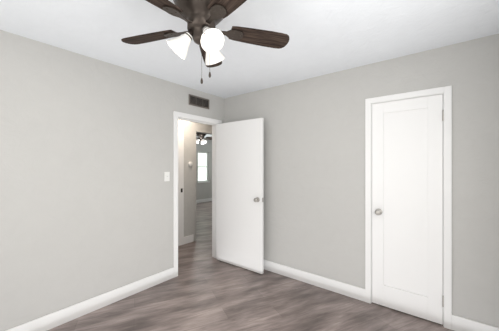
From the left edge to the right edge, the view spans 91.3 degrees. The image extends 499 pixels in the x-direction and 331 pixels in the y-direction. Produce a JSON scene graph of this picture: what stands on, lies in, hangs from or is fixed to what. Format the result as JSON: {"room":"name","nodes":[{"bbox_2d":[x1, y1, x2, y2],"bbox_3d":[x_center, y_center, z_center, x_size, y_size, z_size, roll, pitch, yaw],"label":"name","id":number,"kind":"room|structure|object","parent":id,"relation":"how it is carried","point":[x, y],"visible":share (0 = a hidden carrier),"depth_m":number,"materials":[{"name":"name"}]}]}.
{"room":"empty bedroom","nodes":[
{"label":"empty bedroom","id":0,"kind":"room"},
{"bbox_2d":[0,30,223,330],"bbox_3d":[-0.185,0.183,4.126,0.120,2.440,7.800,0,0,38],"label":"wall","id":1,"kind":"structure","parent":0,"point":[86,189],"depth_m":2.26,"materials":[{"name":"grey paint"}]},
{"bbox_2d":[5,267,173,330],"bbox_3d":[-1.742,1.338,2.051,0.018,0.130,2.555,0,0,38],"label":"baseboard","id":2,"kind":"structure","parent":1,"relation":"attached to","point":[66,315],"depth_m":2.34,"materials":[{"name":"white wood"}]},
{"bbox_2d":[164,172,169,180],"bbox_3d":[-1.002,0.135,2.980,0.023,0.115,0.070,0,0,38],"label":"light switch","id":3,"kind":"object","parent":1,"relation":"attached to","point":[166,176],"visible":1,"depth_m":2.98,"materials":[{"name":"white plastic"}]},
{"bbox_2d":[173,111,221,277],"bbox_3d":[-0.741,0.360,3.424,0.152,2.085,0.840,0,0,38],"label":"door frame","id":4,"kind":"structure","parent":1,"relation":"attached to","point":[191,118],"depth_m":3.09,"materials":[{"name":"white wood"}]},
{"bbox_2d":[189,94,208,108],"bbox_3d":[-0.693,-0.879,3.378,0.012,0.140,0.358,0,0,38],"label":"air vent","id":5,"kind":"object","parent":1,"relation":"in","point":[197,101],"visible":1,"depth_m":3.37,"materials":[{"name":"grey metal"}]},
{"bbox_2d":[216,118,263,273],"bbox_3d":[-0.154,0.390,3.396,0.831,2.006,0.168,0,0,38],"label":"hall door","id":6,"kind":"structure","parent":1,"relation":"in","point":[239,193],"depth_m":3.34,"materials":[{"name":"white painted wood"},{"name":"satin nickel"}]},
{"bbox_2d":[178,119,211,240],"bbox_3d":[-0.946,0.183,4.728,0.120,2.440,7.800,0,0,38],"label":"wall","id":7,"kind":"structure","parent":0,"point":[191,129],"depth_m":4.46,"materials":[{"name":"grey paint"}]},
{"bbox_2d":[178,126,183,245],"bbox_3d":[-1.450,0.358,3.979,0.020,2.090,0.900,0,0,38],"label":"door frame","id":8,"kind":"structure","parent":7,"relation":"attached to","point":[180,185],"depth_m":4.27,"materials":[{"name":"white wood"}]},
{"bbox_2d":[184,235,193,243],"bbox_3d":[-2.176,1.338,3.068,0.015,0.130,3.670,0,0,38],"label":"baseboard","id":9,"kind":"structure","parent":7,"relation":"attached to","point":[189,239],"depth_m":4.42,"materials":[{"name":"white wood"}]},
{"bbox_2d":[196,137,211,199],"bbox_3d":[-2.644,0.183,8.269,0.120,2.440,4.360,0,0,38],"label":"wall","id":10,"kind":"structure","parent":0,"point":[203,190],"depth_m":9.38,"materials":[{"name":"grey paint"}]},
{"bbox_2d":[197,152,209,182],"bbox_3d":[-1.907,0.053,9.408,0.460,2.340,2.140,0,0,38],"label":"window","id":11,"kind":"structure","parent":10,"relation":"in","point":[202,167],"depth_m":9.70,"materials":[{"name":"white"}]},
{"bbox_2d":[196,198,211,202],"bbox_3d":[-2.599,1.338,8.214,0.018,0.130,4.330,0,0,38],"label":"baseboard","id":12,"kind":"structure","parent":10,"relation":"attached to","point":[208,199],"depth_m":9.28,"materials":[{"name":"white wood"}]},
{"bbox_2d":[0,0,498,137],"bbox_3d":[-0.687,-1.087,4.523,7.840,0.100,8.040,0,0,38],"label":"ceiling","id":13,"kind":"structure","parent":0,"point":[328,36],"depth_m":1.90,"materials":[{"name":"white paint"}]},
{"bbox_2d":[196,133,211,143],"bbox_3d":[-1.402,-0.835,7.253,1.188,0.405,1.149,0,0,38],"label":"ceiling fan","id":14,"kind":"object","parent":13,"relation":"hanging from","point":[201,136],"visible":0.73,"depth_m":7.14,"materials":[{"name":"brown metal"}]},
{"bbox_2d":[121,0,288,83],"bbox_3d":[-0.304,-0.753,1.410,1.087,0.567,1.054,0,0,38],"label":"ceiling fan","id":15,"kind":"object","parent":13,"relation":"hanging from","point":[202,18],"visible":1,"depth_m":1.40,"materials":[{"name":"brown wood"}]},
{"bbox_2d":[47,201,453,330],"bbox_3d":[-0.687,1.453,4.523,7.840,0.100,8.040,0,0,38],"label":"floor","id":16,"kind":"structure","parent":0,"point":[204,290],"depth_m":2.41,"materials":[{"name":"laminate"}]},
{"bbox_2d":[224,34,498,327],"bbox_3d":[0.912,0.183,2.822,3.220,2.440,0.120,0,0,38],"label":"wall","id":17,"kind":"structure","parent":0,"point":[314,175],"depth_m":2.59,"materials":[{"name":"grey paint"}]},
{"bbox_2d":[264,260,364,301],"bbox_3d":[0.400,1.338,3.138,2.023,0.130,0.020,0,0,38],"label":"baseboard","id":18,"kind":"structure","parent":17,"relation":"attached to","point":[352,291],"depth_m":2.83,"materials":[{"name":"white wood"}]},
{"bbox_2d":[372,94,443,324],"bbox_3d":[1.463,0.385,2.291,0.577,2.017,0.102,0,0,38],"label":"closet door","id":19,"kind":"structure","parent":17,"relation":"in","point":[407,206],"depth_m":2.29,"materials":[{"name":"white wood"}]},
{"bbox_2d":[365,85,451,329],"bbox_3d":[1.499,0.359,2.347,0.684,2.087,0.136,0,0,38],"label":"door frame","id":20,"kind":"structure","parent":17,"relation":"attached to","point":[446,91],"depth_m":2.13,"materials":[{"name":"white wood"}]},
{"bbox_2d":[452,314,498,330],"bbox_3d":[1.868,1.338,1.976,0.353,0.130,0.018,0,0,38],"label":"baseboard","id":21,"kind":"structure","parent":17,"relation":"attached to","point":[459,323],"depth_m":2.02,"materials":[{"name":"white wood"}]}
]}

